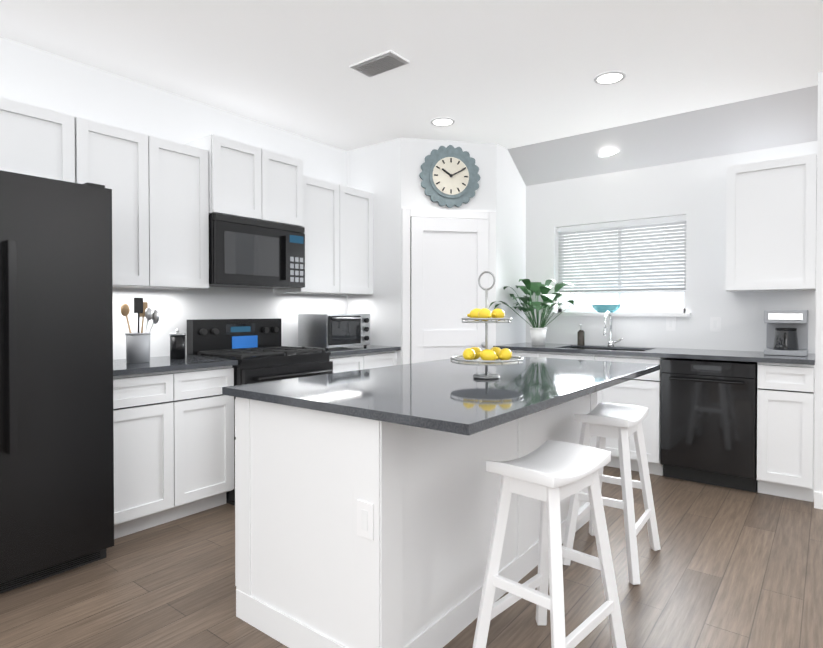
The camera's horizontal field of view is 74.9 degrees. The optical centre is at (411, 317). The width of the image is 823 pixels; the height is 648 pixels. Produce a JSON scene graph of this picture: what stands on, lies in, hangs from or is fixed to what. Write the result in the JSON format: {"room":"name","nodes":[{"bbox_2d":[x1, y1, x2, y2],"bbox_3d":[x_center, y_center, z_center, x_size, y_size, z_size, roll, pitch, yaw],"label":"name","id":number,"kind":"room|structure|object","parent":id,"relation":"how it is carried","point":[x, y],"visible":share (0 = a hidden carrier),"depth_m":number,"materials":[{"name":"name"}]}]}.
{"room":"kitchen","nodes":[
{"label":"kitchen","id":0,"kind":"room"},
{"bbox_2d":[0,36,346,359],"bbox_3d":[-2.166,-0.163,3.056,0.120,2.700,7.740,1,1,38],"label":"wall","id":1,"kind":"structure","parent":0,"point":[30,75],"depth_m":3.62,"materials":[{"name":"paint"}]},
{"bbox_2d":[0,97,74,182],"bbox_3d":[-2.212,-0.868,2.620,0.328,0.420,0.910,1,1,38],"label":"upper cabinet","id":2,"kind":"object","parent":1,"relation":"attached to","point":[37,141],"visible":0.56,"depth_m":2.75,"materials":[{"name":"white wood"}]},
{"bbox_2d":[74,117,208,289],"bbox_3d":[-1.689,-0.636,3.294,0.328,0.900,0.780,1,1,38],"label":"upper cabinet","id":3,"kind":"object","parent":1,"relation":"attached to","point":[160,215],"visible":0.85,"depth_m":3.20,"materials":[{"name":"white wood"}]},
{"bbox_2d":[184,135,302,226],"bbox_3d":[-1.197,-0.941,3.890,0.368,0.505,0.760,1,1,38],"label":"upper cabinet","id":4,"kind":"object","parent":1,"relation":"attached to","point":[250,181],"visible":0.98,"depth_m":3.72,"materials":[{"name":"white wood"}]},
{"bbox_2d":[209,213,304,288],"bbox_3d":[-1.174,-0.453,3.877,0.427,0.460,0.754,1,1,38],"label":"microwave","id":5,"kind":"object","parent":4,"relation":"attached to","point":[249,253],"visible":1,"depth_m":3.71,"materials":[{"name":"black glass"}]},
{"bbox_2d":[274,175,372,294],"bbox_3d":[-0.721,-0.651,4.537,0.328,0.900,0.831,1,1,38],"label":"upper cabinet","id":6,"kind":"object","parent":1,"relation":"attached to","point":[338,222],"visible":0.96,"depth_m":4.41,"materials":[{"name":"white wood"}]},
{"bbox_2d":[347,138,400,364],"bbox_3d":[-0.312,-0.184,4.819,0.640,2.700,0.100,1,1,38],"label":"wall","id":7,"kind":"structure","parent":0,"point":[375,169],"depth_m":4.70,"materials":[{"name":"paint"}]},
{"bbox_2d":[0,466,822,647],"bbox_3d":[0.280,1.239,1.168,6.320,0.060,7.740,1,1,38],"label":"floor","id":8,"kind":"structure","parent":0,"point":[724,567],"depth_m":2.37,"materials":[{"name":"brown wood"}]},
{"bbox_2d":[0,170,113,593],"bbox_3d":[-2.002,0.276,2.470,0.805,1.835,0.904,1,1,38],"label":"fridge","id":9,"kind":"object","parent":8,"relation":"on","point":[56,417],"visible":1,"depth_m":2.42,"materials":[{"name":"black metal"}]},
{"bbox_2d":[113,355,237,538],"bbox_3d":[-1.566,0.725,3.216,0.637,0.920,0.786,1,1,38],"label":"base cabinet","id":10,"kind":"object","parent":8,"relation":"on","point":[173,425],"visible":0.73,"depth_m":3.04,"materials":[{"name":"wood"}]},
{"bbox_2d":[121,298,158,362],"bbox_3d":[-1.605,0.074,3.181,0.167,0.380,0.163,1,1,38],"label":"utensil crock","id":11,"kind":"object","parent":10,"relation":"on","point":[138,347],"visible":1,"depth_m":3.14,"materials":[{"name":"silver metal"}]},
{"bbox_2d":[169,329,185,358],"bbox_3d":[-1.482,0.167,3.401,0.096,0.190,0.096,1,1,38],"label":"canister","id":12,"kind":"object","parent":10,"relation":"on","point":[177,344],"visible":1,"depth_m":3.36,"materials":[{"name":"glass"}]},
{"bbox_2d":[187,318,332,505],"bbox_3d":[-1.035,0.596,3.781,0.726,1.165,0.748,1,1,38],"label":"range","id":13,"kind":"object","parent":8,"relation":"on","point":[256,350],"visible":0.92,"depth_m":3.72,"materials":[{"name":"black metal"}]},
{"bbox_2d":[305,345,400,372],"bbox_3d":[-0.600,0.710,4.456,0.637,0.920,0.837,1,1,38],"label":"base cabinet","id":14,"kind":"object","parent":8,"relation":"on","point":[350,358],"visible":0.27,"depth_m":4.29,"materials":[{"name":"wood"}]},
{"bbox_2d":[298,314,369,349],"bbox_3d":[-0.617,0.109,4.464,0.398,0.280,0.500,1,1,38],"label":"toaster oven","id":15,"kind":"object","parent":14,"relation":"on","point":[326,331],"visible":0.98,"depth_m":4.31,"materials":[{"name":"metal"}]},
{"bbox_2d":[234,392,596,647],"bbox_3d":[0.201,0.746,2.698,0.788,0.889,1.993,1,1,38],"label":"kitchen island","id":16,"kind":"object","parent":8,"relation":"on","point":[366,500],"depth_m":1.93,"materials":[{"name":"paint"}]},
{"bbox_2d":[222,356,659,435],"bbox_3d":[0.332,0.287,2.599,1.150,0.030,2.060,1,1,38],"label":"island countertop","id":17,"kind":"structure","parent":16,"relation":"on","point":[437,395],"depth_m":2.07,"materials":[{"name":"grey stone"}]},
{"bbox_2d":[450,271,522,378],"bbox_3d":[0.341,0.030,2.437,0.330,0.485,0.330,1,1,38],"label":"tiered stand","id":18,"kind":"object","parent":17,"relation":"on","point":[495,356],"visible":1,"depth_m":2.39,"materials":[{"name":"metal"}]},
{"bbox_2d":[511,351,544,357],"bbox_3d":[1.108,0.722,4.836,0.461,0.889,0.597,1,1,38],"label":"base cabinet","id":19,"kind":"object","parent":8,"relation":"on","point":[541,354],"depth_m":4.54,"materials":[{"name":"wood"}]},
{"bbox_2d":[473,440,626,647],"bbox_3d":[0.474,0.834,1.835,0.367,0.735,0.477,1,1,44],"label":"stool","id":20,"kind":"object","parent":8,"relation":"on","point":[550,475],"visible":1,"depth_m":1.78,"materials":[{"name":"white paint"}]},
{"bbox_2d":[545,351,662,475],"bbox_3d":[1.593,0.726,4.459,1.013,0.889,0.597,1,1,38],"label":"base cabinet","id":21,"kind":"object","parent":8,"relation":"on","point":[645,390],"depth_m":4.02,"materials":[{"name":"wood"}]},
{"bbox_2d":[562,403,660,584],"bbox_3d":[0.997,0.824,2.670,0.382,0.735,0.488,1,1,38],"label":"stool","id":22,"kind":"object","parent":8,"relation":"on","point":[621,423],"visible":0.94,"depth_m":2.58,"materials":[{"name":"white paint"}]},
{"bbox_2d":[660,358,757,491],"bbox_3d":[2.195,0.741,3.923,0.582,0.872,0.609,1,1,38],"label":"dishwasher","id":23,"kind":"object","parent":8,"relation":"on","point":[708,421],"visible":0.96,"depth_m":3.71,"materials":[{"name":"black metal"}]},
{"bbox_2d":[757,363,814,501],"bbox_3d":[2.582,0.735,3.689,0.302,0.889,0.597,1,1,38],"label":"base cabinet","id":24,"kind":"object","parent":8,"relation":"on","point":[785,422],"depth_m":3.46,"materials":[{"name":"wood"}]},
{"bbox_2d":[497,343,814,366],"bbox_3d":[1.801,0.268,4.266,2.254,0.030,0.637,1,1,38],"label":"countertop","id":25,"kind":"structure","parent":24,"relation":"on","point":[566,349],"depth_m":3.94,"materials":[{"name":"grey stone"}]},
{"bbox_2d":[488,279,593,344],"bbox_3d":[1.171,-0.043,4.660,0.736,0.581,0.730,1,1,38],"label":"potted plant","id":26,"kind":"object","parent":25,"relation":"on","point":[537,332],"visible":1,"depth_m":4.76,"materials":[{"name":"plant"}]},
{"bbox_2d":[577,324,584,345],"bbox_3d":[1.490,0.152,4.728,0.060,0.189,0.076,1,1,38],"label":"soap dispenser","id":27,"kind":"object","parent":25,"relation":"on","point":[580,337],"visible":0.94,"depth_m":4.71,"materials":[{"name":"glass"}]},
{"bbox_2d":[603,311,622,346],"bbox_3d":[1.708,0.096,4.553,0.130,0.306,0.194,1,1,38],"label":"faucet","id":28,"kind":"object","parent":25,"relation":"on","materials":[{"name":"silver metal"}]},
{"bbox_2d":[593,347,640,350],"bbox_3d":[1.585,0.369,4.412,0.720,0.205,0.420,1,1,38],"label":"sink","id":29,"kind":"object","parent":25,"relation":"in","point":[594,348],"depth_m":4.50,"materials":[{"name":"grey metal"}]},
{"bbox_2d":[764,310,807,355],"bbox_3d":[2.618,0.103,3.751,0.240,0.310,0.330,1,1,38],"label":"coffee maker","id":30,"kind":"object","parent":25,"relation":"on","point":[787,333],"visible":1,"depth_m":3.68,"materials":[{"name":"grey plastic"}]},
{"bbox_2d":[0,0,822,150],"bbox_3d":[0.114,-1.519,0.922,6.320,0.060,7.200,1,1,38],"label":"ceiling","id":31,"kind":"structure","parent":0,"point":[507,74],"depth_m":3.10,"materials":[{"name":"paint"}]},
{"bbox_2d":[350,50,409,77],"bbox_3d":[-0.191,-1.504,3.201,0.320,0.020,0.180,1,1,38],"label":"ceiling vent","id":32,"kind":"object","parent":31,"relation":"in","point":[383,62],"visible":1,"depth_m":3.18,"materials":[{"name":"metal"}]},
{"bbox_2d":[430,117,454,126],"bbox_3d":[0.243,-1.522,4.181,0.194,0.010,0.194,1,1,38],"label":"recessed light","id":33,"kind":"object","parent":31,"relation":"in","point":[442,121],"visible":1,"depth_m":4.16,"materials":[{"name":"paint"}]},
{"bbox_2d":[594,71,625,84],"bbox_3d":[1.253,-1.513,3.394,0.194,0.010,0.194,1,1,38],"label":"recessed light","id":34,"kind":"object","parent":31,"relation":"in","point":[609,77],"visible":1,"depth_m":3.38,"materials":[{"name":"paint"}]},
{"bbox_2d":[401,138,525,364],"bbox_3d":[0.459,-0.185,4.934,0.686,2.700,1.230,1,1,38],"label":"wall","id":35,"kind":"structure","parent":0,"point":[511,235],"depth_m":4.79,"materials":[{"name":"paint"}]},
{"bbox_2d":[402,208,495,364],"bbox_3d":[0.332,0.118,4.661,0.840,2.100,0.020,0,1,-11],"label":"door frame","id":36,"kind":"structure","parent":35,"relation":"attached to","point":[407,213],"depth_m":4.59,"materials":[{"name":"paint"}]},
{"bbox_2d":[419,145,479,207],"bbox_3d":[0.336,-1.217,4.626,0.540,0.540,0.055,0,1,-11],"label":"clock","id":37,"kind":"object","parent":35,"relation":"attached to","point":[449,175],"visible":0.98,"depth_m":4.61,"materials":[{"name":"blue metal"}]},
{"bbox_2d":[410,217,488,363],"bbox_3d":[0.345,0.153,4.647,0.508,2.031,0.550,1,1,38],"label":"pantry door","id":38,"kind":"structure","parent":35,"relation":"in","point":[449,261],"depth_m":4.63,"materials":[{"name":"wood"}]},
{"bbox_2d":[508,85,817,185],"bbox_3d":[2.449,-1.413,3.922,6.320,0.340,0.400,1,1,38],"label":"ceiling","id":39,"kind":"structure","parent":0,"point":[776,120],"depth_m":4.18,"materials":[{"name":"paint"}]},
{"bbox_2d":[597,151,620,157],"bbox_3d":[1.669,-1.387,4.532,0.194,0.113,0.159,1,1,38],"label":"recessed light","id":40,"kind":"object","parent":39,"relation":"in","point":[607,155],"visible":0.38,"depth_m":4.49,"materials":[{"name":"paint"}]},
{"bbox_2d":[526,141,816,353],"bbox_3d":[2.608,-0.176,4.142,6.320,2.700,0.160,1,1,38],"label":"wall","id":41,"kind":"structure","parent":0,"point":[694,191],"depth_m":4.38,"materials":[{"name":"paint"}]},
{"bbox_2d":[549,215,690,316],"bbox_3d":[1.892,-0.444,4.830,1.920,1.600,0.450,1,1,38],"label":"window","id":42,"kind":"structure","parent":41,"relation":"in","point":[634,267],"depth_m":4.78,"materials":[{"name":"paint"}]},
{"bbox_2d":[592,304,619,312],"bbox_3d":[1.715,-0.079,4.737,0.250,0.070,0.090,1,1,38],"label":"bowl","id":43,"kind":"object","parent":42,"relation":"on","point":[605,308],"visible":0.98,"depth_m":4.70,"materials":[{"name":"teal glass"}]},
{"bbox_2d":[666,317,675,330],"bbox_3d":[2.130,0.051,4.409,0.070,0.114,0.008,1,1,38],"label":"electrical outlet plate","id":44,"kind":"object","parent":41,"relation":"attached to","point":[670,321],"depth_m":4.41,"materials":[{"name":"paint"}]},
{"bbox_2d":[710,317,719,331],"bbox_3d":[2.382,0.053,4.212,0.070,0.114,0.008,1,1,38],"label":"electrical outlet plate","id":45,"kind":"object","parent":41,"relation":"attached to","point":[714,324],"depth_m":4.21,"materials":[{"name":"paint"}]},
{"bbox_2d":[726,153,816,291],"bbox_3d":[2.577,-0.643,3.848,0.526,0.900,0.328,1,1,38],"label":"upper cabinet","id":46,"kind":"object","parent":41,"relation":"attached to","point":[771,214],"visible":0.94,"depth_m":3.72,"materials":[{"name":"white wood"}]},
{"bbox_2d":[814,71,822,492],"bbox_3d":[3.781,-0.160,2.734,2.740,2.700,0.620,1,1,38],"label":"wall","id":47,"kind":"structure","parent":0,"point":[818,470],"depth_m":3.32,"materials":[{"name":"paint"}]},
{"bbox_2d":[814,491,822,509],"bbox_3d":[3.531,1.143,2.542,2.600,0.100,0.014,1,1,38],"label":"baseboard","id":48,"kind":"structure","parent":47,"relation":"attached to","point":[818,500],"depth_m":3.31,"materials":[{"name":"paint"}]}
]}

